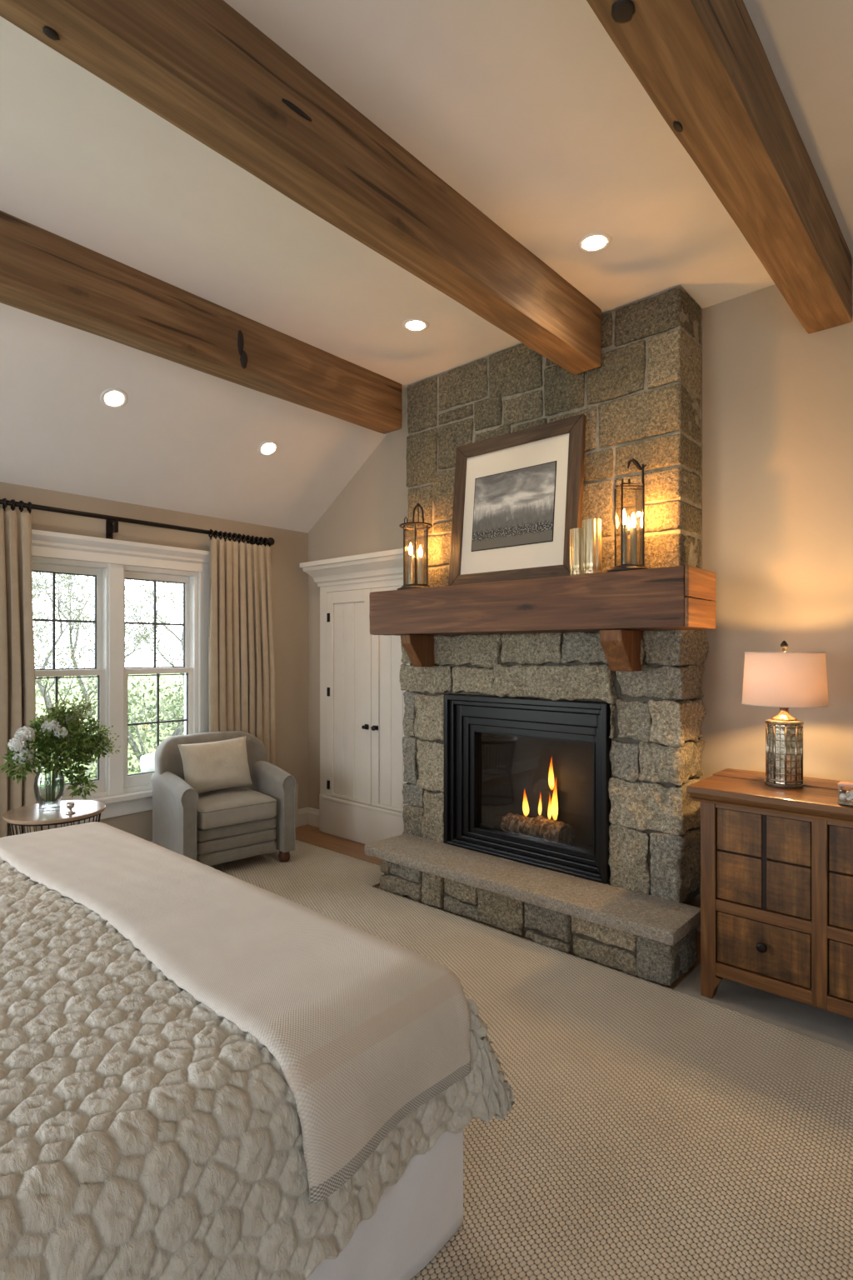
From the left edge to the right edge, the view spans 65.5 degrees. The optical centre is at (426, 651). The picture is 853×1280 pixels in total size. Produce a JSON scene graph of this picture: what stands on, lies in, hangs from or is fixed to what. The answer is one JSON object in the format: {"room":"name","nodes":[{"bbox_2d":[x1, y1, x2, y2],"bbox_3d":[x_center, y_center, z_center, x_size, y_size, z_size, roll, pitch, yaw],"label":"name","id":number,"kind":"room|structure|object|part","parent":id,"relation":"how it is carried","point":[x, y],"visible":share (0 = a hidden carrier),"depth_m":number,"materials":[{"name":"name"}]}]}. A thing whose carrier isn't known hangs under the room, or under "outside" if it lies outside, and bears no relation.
{"room":"bedroom","nodes":[
{"label":"bedroom","id":0,"kind":"room"},
{"bbox_2d":[0,481,308,841],"bbox_3d":[-3.207,0.215,3.270,0.200,2.470,6.400,0,0,42],"label":"wall","id":1,"kind":"structure","parent":0,"point":[290,548],"depth_m":5.34,"materials":[{"name":"paint"}]},
{"bbox_2d":[31,529,209,830],"bbox_3d":[-2.116,0.180,4.400,0.240,1.820,1.500,0,0,42],"label":"window","id":2,"kind":"structure","parent":1,"relation":"in","point":[113,781],"depth_m":4.40,"materials":[{"name":"paint"}]},
{"bbox_3d":[-2.365,-0.198,4.204,0.040,0.705,0.575,0,0,42],"label":"sash","id":3,"kind":"part","parent":2,"relation":"part of","materials":[{"name":"glass"}]},
{"bbox_3d":[-2.331,0.517,4.174,0.040,0.805,0.575,0,0,42],"label":"sash","id":4,"kind":"part","parent":2,"relation":"part of","materials":[{"name":"paint"}]},
{"bbox_3d":[-2.116,1.020,4.400,0.220,0.140,1.480,0,0,42],"label":"sill","id":5,"kind":"part","parent":2,"relation":"part of","materials":[{"name":"paint"}]},
{"bbox_3d":[-2.057,0.110,4.347,0.082,1.680,1.500,0,0,42],"label":"casing","id":6,"kind":"part","parent":2,"relation":"part of","materials":[{"name":"paint"}]},
{"bbox_3d":[-1.925,-0.198,4.696,0.040,0.705,0.505,0,0,42],"label":"sash","id":7,"kind":"part","parent":2,"relation":"part of","materials":[{"name":"glass"}]},
{"bbox_3d":[-1.891,0.517,4.666,0.040,0.805,0.505,0,0,42],"label":"sash","id":8,"kind":"part","parent":2,"relation":"part of","materials":[{"name":"paint"}]},
{"bbox_2d":[0,499,274,545],"bbox_3d":[-2.082,-0.812,4.276,0.135,0.161,2.564,0,0,42],"label":"curtain rod","id":9,"kind":"object","parent":1,"relation":"attached to","point":[112,522],"visible":0.76,"depth_m":4.34,"materials":[{"name":"brown metal"}]},
{"bbox_2d":[0,498,36,837],"bbox_3d":[-2.536,0.266,3.708,0.158,2.308,0.640,0,0,42],"label":"curtain","id":10,"kind":"object","parent":9,"relation":"hanging from","point":[17,691],"visible":0.67,"depth_m":3.84,"materials":[{"name":"fabric"}]},
{"bbox_2d":[208,529,275,764],"bbox_3d":[-1.387,0.266,4.992,0.158,2.308,0.555,0,0,42],"label":"curtain","id":11,"kind":"object","parent":9,"relation":"hanging from","point":[242,680],"visible":0.62,"depth_m":4.94,"materials":[{"name":"fabric"}]},
{"bbox_2d":[150,806,309,842],"bbox_3d":[-3.059,1.380,3.271,0.018,0.140,6.199,0,0,42],"label":"baseboard","id":12,"kind":"structure","parent":1,"relation":"attached to","point":[302,812],"depth_m":5.53,"materials":[{"name":"white paint"}]},
{"bbox_2d":[295,783,298,827],"bbox_3d":[-1.093,1.270,5.458,0.035,0.360,0.060,0,0,42],"label":"trim","id":13,"kind":"structure","parent":1,"relation":"attached to","point":[297,787],"depth_m":5.46,"materials":[{"name":"white paint"}]},
{"bbox_2d":[0,302,407,533],"bbox_3d":[-2.726,-1.377,2.974,1.411,1.086,6.600,0,0,42],"label":"ceiling","id":14,"kind":"structure","parent":0,"point":[184,438],"depth_m":4.09,"materials":[{"name":"paint"}]},
{"bbox_2d":[100,387,128,409],"bbox_3d":[-1.768,-1.433,3.749,0.122,0.083,0.146,0,0,38],"label":"recessed light","id":15,"kind":"object","parent":14,"relation":"in","point":[113,397],"visible":1,"depth_m":3.74,"materials":[{"name":"paint"}]},
{"bbox_2d":[258,440,278,456],"bbox_3d":[-1.092,-1.403,4.572,0.122,0.083,0.146,0,0,38],"label":"recessed light","id":16,"kind":"object","parent":14,"relation":"in","point":[269,447],"visible":1,"depth_m":4.57,"materials":[{"name":"paint"}]},
{"bbox_2d":[0,0,852,407],"bbox_3d":[-0.035,-1.845,0.568,5.809,0.150,6.600,0,0,42],"label":"ceiling","id":17,"kind":"structure","parent":0,"point":[530,111],"depth_m":2.42,"materials":[{"name":"paint"}]},
{"bbox_2d":[0,210,402,434],"bbox_3d":[-2.178,-1.637,2.259,0.179,0.333,5.870,0,0,42],"label":"ceiling beam","id":18,"kind":"structure","parent":17,"relation":"attached to","point":[44,273],"depth_m":3.23,"materials":[{"name":"brown wood"}]},
{"bbox_2d":[0,0,601,374],"bbox_3d":[-1.105,-1.637,1.302,0.170,0.337,5.869,0,0,42],"label":"ceiling beam","id":19,"kind":"structure","parent":17,"relation":"attached to","point":[202,67],"depth_m":2.05,"materials":[{"name":"brown wood"}]},
{"bbox_2d":[402,318,429,331],"bbox_3d":[-0.059,-1.768,3.590,0.146,0.006,0.146,0,0,42],"label":"recessed light","id":20,"kind":"object","parent":17,"relation":"in","point":[412,324],"visible":1,"depth_m":3.58,"materials":[{"name":"paint"}]},
{"bbox_2d":[577,231,612,252],"bbox_3d":[0.727,-1.768,2.865,0.146,0.006,0.146,0,0,42],"label":"recessed light","id":21,"kind":"object","parent":17,"relation":"in","point":[595,242],"visible":1,"depth_m":2.86,"materials":[{"name":"paint"}]},
{"bbox_2d":[586,0,852,333],"bbox_3d":[-0.215,-1.639,0.727,0.190,0.331,6.200,0,0,42],"label":"ceiling beam","id":22,"kind":"structure","parent":17,"relation":"attached to","point":[705,66],"depth_m":1.94,"materials":[{"name":"brown wood"}]},
{"bbox_2d":[295,824,700,989],"bbox_3d":[-0.542,1.525,1.021,7.170,0.150,6.600,0,0,42],"label":"floor","id":23,"kind":"structure","parent":0,"point":[310,834],"depth_m":4.89,"materials":[{"name":"brown wood"}]},
{"bbox_2d":[300,548,409,844],"bbox_3d":[-0.481,0.367,4.994,1.285,2.165,0.194,0,0,42],"label":"built-in cabinet","id":24,"kind":"object","parent":23,"relation":"on","point":[362,697],"visible":0.74,"depth_m":5.05,"materials":[{"name":"white paint"}]},
{"bbox_3d":[-0.599,0.338,5.135,0.512,1.615,0.028,0,0,42],"label":"door","id":25,"kind":"part","parent":24,"relation":"part of","materials":[{"name":"white paint"}]},
{"bbox_3d":[-0.481,-0.620,4.994,1.285,0.190,0.194,0,0,42],"label":"crown moulding","id":26,"kind":"part","parent":24,"relation":"part of","materials":[{"name":"white paint"}]},
{"bbox_3d":[-0.211,0.338,4.789,0.515,1.615,0.028,0,0,42],"label":"door","id":27,"kind":"part","parent":24,"relation":"part of","materials":[{"name":"white paint"}]},
{"bbox_2d":[210,840,852,1279],"bbox_3d":[-0.554,1.442,1.106,6.100,0.013,5.310,0,0,42],"label":"woven rug","id":28,"kind":"object","parent":23,"relation":"on","point":[651,1131],"visible":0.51,"depth_m":2.00,"materials":[{"name":"beige carpet"}]},
{"bbox_2d":[2,800,105,835],"bbox_3d":[-1.947,1.132,3.478,0.472,0.605,0.472,0,0,42],"label":"side table","id":29,"kind":"object","parent":28,"relation":"on","point":[29,816],"visible":0.42,"depth_m":3.39,"materials":[{"name":"metal"}]},
{"bbox_2d":[33,766,65,811],"bbox_3d":[-1.983,0.722,3.483,0.148,0.215,0.148,0,0,42],"label":"glass vase","id":30,"kind":"object","parent":29,"relation":"on","point":[61,779],"visible":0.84,"depth_m":3.47,"materials":[{"name":"glass"}]},
{"bbox_2d":[0,694,120,802],"bbox_3d":[-1.925,0.510,3.532,0.308,0.565,0.636,0,0,42],"label":"bouquet","id":31,"kind":"object","parent":30,"relation":"in","point":[81,746],"visible":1,"depth_m":3.49,"materials":[{"name":"green plant"}]},
{"bbox_2d":[65,801,75,814],"bbox_3d":[-1.826,0.801,3.397,0.048,0.055,0.048,0,0,42],"label":"glass votive","id":32,"kind":"object","parent":29,"relation":"on","point":[70,805],"visible":1,"depth_m":3.39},
{"bbox_2d":[150,730,296,865],"bbox_3d":[-1.399,1.007,4.532,0.799,0.859,0.644,0,0,-40],"label":"armchair","id":33,"kind":"object","parent":28,"relation":"on","point":[229,824],"visible":0.86,"depth_m":4.38,"materials":[{"name":"fabric"}]},
{"bbox_3d":[-1.641,1.078,4.289,0.117,0.570,0.570,0,0,-40],"label":"armrest","id":34,"kind":"part","parent":33,"relation":"part of","materials":[{"name":"fabric"}]},
{"bbox_3d":[-1.515,0.858,4.670,0.765,0.561,0.284,0,0,-40],"label":"backrest","id":35,"kind":"part","parent":33,"relation":"part of","materials":[{"name":"fabric"}]},
{"bbox_2d":[177,735,253,793],"bbox_3d":[-1.438,0.778,4.531,0.499,0.356,0.213,0,0,-42],"label":"throw pillow","id":36,"kind":"object","parent":33,"relation":"on","point":[212,766],"visible":0.96,"depth_m":4.45,"materials":[{"name":"fabric"}]},
{"bbox_2d":[196,788,276,829],"bbox_3d":[-1.362,1.042,4.488,0.530,0.162,0.497,0,0,-40],"label":"seat cushion","id":37,"kind":"object","parent":33,"relation":"on","point":[224,808],"depth_m":4.33,"materials":[{"name":"fabric"}]},
{"bbox_3d":[-1.119,1.078,4.730,0.114,0.568,0.570,0,0,-40],"label":"armrest","id":38,"kind":"part","parent":33,"relation":"part of","materials":[{"name":"fabric"}]},
{"bbox_2d":[305,1130,463,1279],"bbox_3d":[-1.426,1.124,1.578,2.170,0.624,2.157,0,0,42],"label":"bed","id":39,"kind":"object","parent":28,"relation":"on","point":[415,1217],"visible":0.05,"depth_m":1.51,"materials":[{"name":"white fabric"}]},
{"bbox_2d":[0,856,514,1279],"bbox_3d":[-1.191,0.993,1.830,2.336,0.451,1.674,0,0,42],"label":"quilt","id":40,"kind":"object","parent":39,"relation":"on","point":[145,1134],"visible":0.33,"depth_m":1.23,"materials":[{"name":"fabric"}]},
{"bbox_2d":[0,821,470,1204],"bbox_3d":[-0.869,0.890,2.171,2.255,0.282,0.550,0,0,42],"label":"knitted throw","id":41,"kind":"object","parent":40,"relation":"on","point":[364,1029],"visible":1,"depth_m":1.59,"materials":[{"name":"white fabric"}]},
{"bbox_2d":[365,285,715,986],"bbox_3d":[0.563,-0.155,3.703,1.996,3.228,0.725,0,0,42],"label":"fireplace","id":42,"kind":"object","parent":23,"relation":"on","point":[635,642],"visible":0.88,"depth_m":3.36,"materials":[{"name":"stone"}]},
{"bbox_2d":[397,503,432,589],"bbox_3d":[-0.066,-0.645,4.090,0.233,0.544,0.233,0,0,2],"label":"lantern","id":43,"kind":"object","parent":42,"relation":"on","point":[407,559],"visible":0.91,"depth_m":4.08,"materials":[{"name":"metal"}]},
{"bbox_2d":[408,543,413,584],"bbox_3d":[-0.097,-0.537,4.081,0.032,0.268,0.032,0,0,42],"label":"candle","id":44,"kind":"object","parent":43,"relation":"on","point":[410,557],"depth_m":4.07,"materials":[{"name":"white wax"}]},
{"bbox_3d":[-0.076,-0.845,4.090,0.125,0.144,0.024,0,0,2],"label":"handle","id":45,"kind":"part","parent":43,"relation":"part of","materials":[{"name":"metal"}]},
{"bbox_3d":[-0.066,-0.588,4.090,0.152,0.362,0.152,0,0,2],"label":"lamp shade","id":46,"kind":"part","parent":43,"relation":"part of","materials":[{"name":"clear glass"}]},
{"bbox_2d":[418,545,423,584],"bbox_3d":[-0.037,-0.531,4.101,0.032,0.256,0.032,0,0,42],"label":"candle","id":47,"kind":"object","parent":43,"relation":"on","point":[420,559],"depth_m":4.09,"materials":[{"name":"white wax"}]},
{"bbox_2d":[448,414,586,585],"bbox_3d":[0.485,-0.809,3.731,0.860,0.874,0.114,0,0,42],"label":"framed picture","id":48,"kind":"object","parent":42,"relation":"on","point":[517,496],"visible":0.82,"depth_m":3.69,"materials":[{"name":"brown wood"}]},
{"bbox_2d":[471,461,555,550],"bbox_3d":[0.481,-0.807,3.726,0.540,0.430,0.004,0,-5,42],"label":"print","id":49,"kind":"object","parent":48,"relation":"attached to","point":[512,507],"depth_m":3.71},
{"bbox_2d":[444,693,611,884],"bbox_3d":[0.632,0.725,3.872,1.090,0.923,0.365,0,0,42],"label":"fireplace insert","id":50,"kind":"object","parent":42,"relation":"in","point":[497,748],"visible":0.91,"depth_m":3.92,"materials":[{"name":"black metal"}]},
{"bbox_2d":[500,812,535,837],"bbox_3d":[0.579,1.045,3.978,0.137,0.146,0.252,0,0,-41],"label":"log","id":51,"kind":"object","parent":50,"relation":"in","point":[518,824],"visible":0.7,"depth_m":3.95,"materials":[{"name":"brown wood"}]},
{"bbox_2d":[522,789,529,816],"bbox_3d":[0.595,0.900,3.955,0.042,0.170,0.027,0,0,42],"label":"flame","id":52,"kind":"object","parent":51,"relation":"on","point":[526,807],"visible":1,"depth_m":3.95,"materials":[{"name":"yellow"}]},
{"bbox_2d":[538,795,541,814],"bbox_3d":[0.671,0.900,3.921,0.023,0.150,0.014,0,0,42],"label":"flame","id":53,"kind":"object","parent":51,"relation":"on","point":[540,801],"visible":0.93,"depth_m":3.92,"materials":[{"name":"yellow"}]},
{"bbox_3d":[0.587,0.763,3.803,0.915,0.736,0.072,0,0,42],"label":"door frame","id":54,"kind":"part","parent":50,"relation":"part of","materials":[{"name":"black metal"}]},
{"bbox_2d":[545,789,559,820],"bbox_3d":[0.742,0.970,3.924,0.084,0.300,0.083,0,0,42],"label":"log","id":55,"kind":"object","parent":50,"relation":"in","point":[549,792],"visible":0.34,"depth_m":3.90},
{"bbox_2d":[548,755,554,789],"bbox_3d":[0.741,0.720,3.924,0.038,0.205,0.025,0,0,42],"label":"flame","id":56,"kind":"object","parent":55,"relation":"on","point":[551,778],"visible":1,"depth_m":3.92,"materials":[{"name":"yellow"}]},
{"bbox_2d":[530,815,575,846],"bbox_3d":[0.724,1.043,3.810,0.174,0.171,0.212,0,0,-44],"label":"log","id":57,"kind":"object","parent":50,"relation":"in","point":[544,828],"visible":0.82,"depth_m":3.75,"materials":[{"name":"brown wood"}]},
{"bbox_2d":[547,795,551,819],"bbox_3d":[0.711,0.892,3.825,0.026,0.160,0.017,0,0,42],"label":"flame","id":58,"kind":"object","parent":57,"relation":"on","point":[549,814],"visible":1,"depth_m":3.82,"materials":[{"name":"yellow"}]},
{"bbox_2d":[551,777,558,819],"bbox_3d":[0.736,0.845,3.808,0.043,0.260,0.027,0,0,42],"label":"flame","id":59,"kind":"object","parent":57,"relation":"on","point":[554,802],"visible":1,"depth_m":3.80,"materials":[{"name":"yellow"}]},
{"bbox_2d":[570,528,583,575],"bbox_3d":[0.753,-0.490,3.291,0.078,0.233,0.081,0,0,42],"label":"glass vase","id":60,"kind":"object","parent":42,"relation":"on","point":[576,534],"visible":0.7,"depth_m":3.26,"materials":[{"name":"clear glass"}]},
{"bbox_2d":[582,518,601,574],"bbox_3d":[0.814,-0.510,3.263,0.091,0.273,0.095,0,0,42],"label":"glass vase","id":61,"kind":"object","parent":42,"relation":"on","point":[592,527],"visible":0.79,"depth_m":3.22,"materials":[{"name":"clear glass"}]},
{"bbox_2d":[607,457,648,572],"bbox_3d":[0.967,-0.649,3.160,0.204,0.553,0.204,0,0,-1],"label":"lantern","id":62,"kind":"object","parent":42,"relation":"on","point":[637,533],"visible":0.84,"depth_m":3.15,"materials":[{"name":"metal"}]},
{"bbox_2d":[620,508,628,564],"bbox_3d":[0.940,-0.541,3.149,0.032,0.276,0.032,0,0,42],"label":"candle","id":63,"kind":"object","parent":62,"relation":"on","point":[625,526],"depth_m":3.14,"materials":[{"name":"white wax"}]},
{"bbox_3d":[0.977,-0.664,3.160,0.149,0.523,0.022,0,0,-1],"label":"handle","id":64,"kind":"part","parent":62,"relation":"part of","materials":[{"name":"metal"}]},
{"bbox_2d":[630,512,637,564],"bbox_3d":[0.991,-0.535,3.172,0.032,0.264,0.032,0,0,42],"label":"candle","id":65,"kind":"object","parent":62,"relation":"on","point":[633,531],"depth_m":3.16,"materials":[{"name":"white wax"}]},
{"bbox_3d":[0.967,-0.596,3.160,0.095,0.377,0.095,0,0,-1],"label":"lamp shade","id":66,"kind":"part","parent":62,"relation":"part of","materials":[{"name":"clear glass"}]},
{"bbox_2d":[673,963,852,1052],"bbox_3d":[2.395,1.445,2.042,3.050,0.008,0.703,0,0,42],"label":"carpet strip","id":67,"kind":"object","parent":23,"relation":"on","point":[832,1028],"visible":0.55,"depth_m":2.66,"materials":[{"name":"beige carpet"}]},
{"bbox_2d":[686,768,852,1018],"bbox_3d":[1.923,1.003,2.380,1.775,0.894,0.528,0,0,42],"label":"dresser","id":68,"kind":"object","parent":67,"relation":"on","point":[777,863],"visible":1,"depth_m":2.60,"materials":[{"name":"brown wood"}]},
{"bbox_3d":[1.199,1.035,2.772,0.084,0.830,0.055,0,0,42],"label":"leg","id":69,"kind":"part","parent":68,"relation":"part of","materials":[{"name":"brown wood"}]},
{"bbox_3d":[1.325,1.165,2.614,0.040,0.040,0.037,0,0,42],"label":"knob","id":70,"kind":"part","parent":68,"relation":"part of","materials":[{"name":"metal"}]},
{"bbox_3d":[1.338,1.179,2.638,0.344,0.205,0.019,0,0,42],"label":"drawer","id":71,"kind":"part","parent":68,"relation":"part of","materials":[{"name":"brown wood"}]},
{"bbox_3d":[1.338,0.834,2.639,0.344,0.372,0.018,0,0,42],"label":"door","id":72,"kind":"part","parent":68,"relation":"part of","materials":[{"name":"brown wood"}]},
{"bbox_2d":[741,640,829,788],"bbox_3d":[1.500,0.257,2.777,0.325,0.606,0.325,0,0,42],"label":"table lamp","id":73,"kind":"object","parent":68,"relation":"on","point":[784,680],"visible":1,"depth_m":2.70,"materials":[{"name":"fabric"}]},
{"bbox_3d":[1.500,0.112,2.777,0.320,0.220,0.320,0,0,42],"label":"lamp shade","id":74,"kind":"part","parent":73,"relation":"part of","materials":[{"name":"fabric"}]},
{"bbox_3d":[1.500,0.003,2.777,0.301,0.004,0.301,0,0,42],"label":"trim","id":75,"kind":"part","parent":73,"relation":"part of","materials":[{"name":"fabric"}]},
{"bbox_3d":[1.500,0.221,2.777,0.325,0.004,0.325,0,0,42],"label":"trim","id":76,"kind":"part","parent":73,"relation":"part of","materials":[{"name":"fabric"}]},
{"bbox_3d":[1.639,1.179,2.369,0.344,0.205,0.019,0,0,42],"label":"drawer","id":77,"kind":"part","parent":68,"relation":"part of","materials":[{"name":"brown wood"}]},
{"bbox_3d":[1.639,0.834,2.369,0.344,0.372,0.018,0,0,42],"label":"door","id":78,"kind":"part","parent":68,"relation":"part of","materials":[{"name":"brown wood"}]},
{"bbox_2d":[837,780,852,806],"bbox_3d":[1.550,0.520,2.424,0.070,0.077,0.060,0,0,42],"label":"glass jar","id":79,"kind":"object","parent":68,"relation":"on","point":[846,797],"visible":1,"depth_m":2.41,"materials":[{"name":"glass"}]},
{"bbox_3d":[1.510,0.518,2.425,0.004,0.053,0.005,0,0,42],"label":"post","id":80,"kind":"part","parent":79,"relation":"part of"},
{"bbox_3d":[1.550,0.487,2.424,0.070,0.010,0.060,0,0,42],"label":"lid","id":81,"kind":"part","parent":79,"relation":"part of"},
{"bbox_2d":[308,258,852,931],"bbox_3d":[1.591,-0.210,3.407,7.170,3.320,0.200,0,0,42],"label":"wall","id":82,"kind":"structure","parent":0,"point":[777,395],"depth_m":3.24,"materials":[{"name":"paint"}]},
{"bbox_2d":[308,807,319,827],"bbox_3d":[1.518,1.380,3.326,6.730,0.140,0.018,0,0,42],"label":"baseboard","id":83,"kind":"structure","parent":82,"relation":"attached to","point":[313,814],"depth_m":5.51,"materials":[{"name":"white paint"}]},
{"bbox_2d":[768,724,801,784],"bbox_3d":[1.500,0.422,2.777,0.132,0.250,0.126,0,0,42],"label":"lamp base","id":84,"kind":"object","parent":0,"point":[784,740],"depth_m":2.72,"materials":[{"name":"silver metal"}]},
{"label":"outside","id":85,"kind":"structure","parent":0,"visible":0},
{"bbox_2d":[35,673,184,786],"bbox_3d":[-13.835,1.624,25.784,45.000,1.149,70.000,0,0,42],"label":"ground","id":86,"kind":"structure","parent":85,"point":[176,677],"depth_m":24.64,"materials":[{"name":"white"}]},
{"bbox_2d":[35,715,59,785],"bbox_3d":[-6.330,1.320,9.141,2.143,1.599,2.352,0,0,42],"label":"shrub","id":87,"kind":"object","parent":86,"relation":"on","point":[43,774],"visible":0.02,"depth_m":9.62,"materials":[{"name":"green plant"}]},
{"bbox_2d":[32,578,87,665],"bbox_3d":[-14.374,-0.980,21.803,4.677,5.992,7.386,0,0,-6],"label":"bare tree","id":88,"kind":"object","parent":86,"relation":"on","point":[35,604],"visible":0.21,"depth_m":23.89,"materials":[{"name":"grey plant"}]},
{"bbox_2d":[31,572,144,758],"bbox_3d":[-7.028,-0.189,12.000,3.738,4.299,3.770,0,0,16],"label":"bare tree","id":89,"kind":"object","parent":86,"relation":"on","point":[42,688],"visible":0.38,"depth_m":11.57,"materials":[{"name":"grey plant"}]},
{"bbox_3d":[-6.894,-0.818,11.695,3.727,3.041,4.081,0,0,42],"label":"crown","id":90,"kind":"part","parent":89,"relation":"part of","materials":[{"name":"green plant"}]},
{"bbox_2d":[35,658,167,741],"bbox_3d":[-7.966,1.080,14.352,2.904,1.893,4.792,0,0,42],"label":"shrub","id":91,"kind":"object","parent":86,"relation":"on","point":[90,687],"visible":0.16,"depth_m":14.59,"materials":[{"name":"green plant"}]},
{"bbox_2d":[32,571,175,717],"bbox_3d":[-9.645,-0.798,18.175,4.673,5.374,4.712,0,0,-42],"label":"bare tree","id":92,"kind":"object","parent":86,"relation":"on","point":[41,574],"visible":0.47,"depth_m":18.26,"materials":[{"name":"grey plant"}]},
{"bbox_3d":[-9.233,-1.585,18.110,4.659,3.801,5.101,0,0,-15],"label":"crown","id":93,"kind":"part","parent":92,"relation":"part of","materials":[{"name":"green plant"}]},
{"bbox_2d":[65,679,184,782],"bbox_3d":[-4.392,1.280,10.656,2.041,1.683,2.640,0,0,42],"label":"shrub","id":94,"kind":"object","parent":86,"relation":"on","point":[177,731],"visible":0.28,"depth_m":10.58,"materials":[{"name":"green plant"}]},
{"bbox_2d":[92,580,184,688],"bbox_3d":[-10.914,-1.612,29.303,6.053,6.879,5.977,0,0,-13],"label":"bare tree","id":95,"kind":"object","parent":86,"relation":"on","point":[148,591],"visible":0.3,"depth_m":27.84,"materials":[{"name":"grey plant"}]},
{"bbox_3d":[-11.229,-2.619,28.887,6.530,4.865,5.963,0,0,14],"label":"crown","id":96,"kind":"part","parent":95,"relation":"part of","materials":[{"name":"green plant"}]},
{"bbox_2d":[140,752,154,772],"bbox_3d":[-2.055,1.685,10.160,0.499,0.809,4.657,0,0,42],"label":"wall","id":97,"kind":"structure","parent":86,"relation":"on","point":[147,762],"depth_m":8.40,"materials":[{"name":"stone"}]},
{"bbox_2d":[126,591,184,736],"bbox_3d":[-4.226,-0.098,15.710,5.472,4.438,3.465,0,0,-41],"label":"bare tree","id":98,"kind":"object","parent":86,"relation":"on","point":[182,602],"visible":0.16,"depth_m":14.85,"materials":[{"name":"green plant"}]},
{"bbox_2d":[152,673,184,723],"bbox_3d":[-5.644,1.076,19.217,2.931,1.904,4.761,0,0,42],"label":"shrub","id":99,"kind":"object","parent":86,"relation":"on","point":[181,714],"visible":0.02,"depth_m":18.20,"materials":[{"name":"green plant"}]}
]}

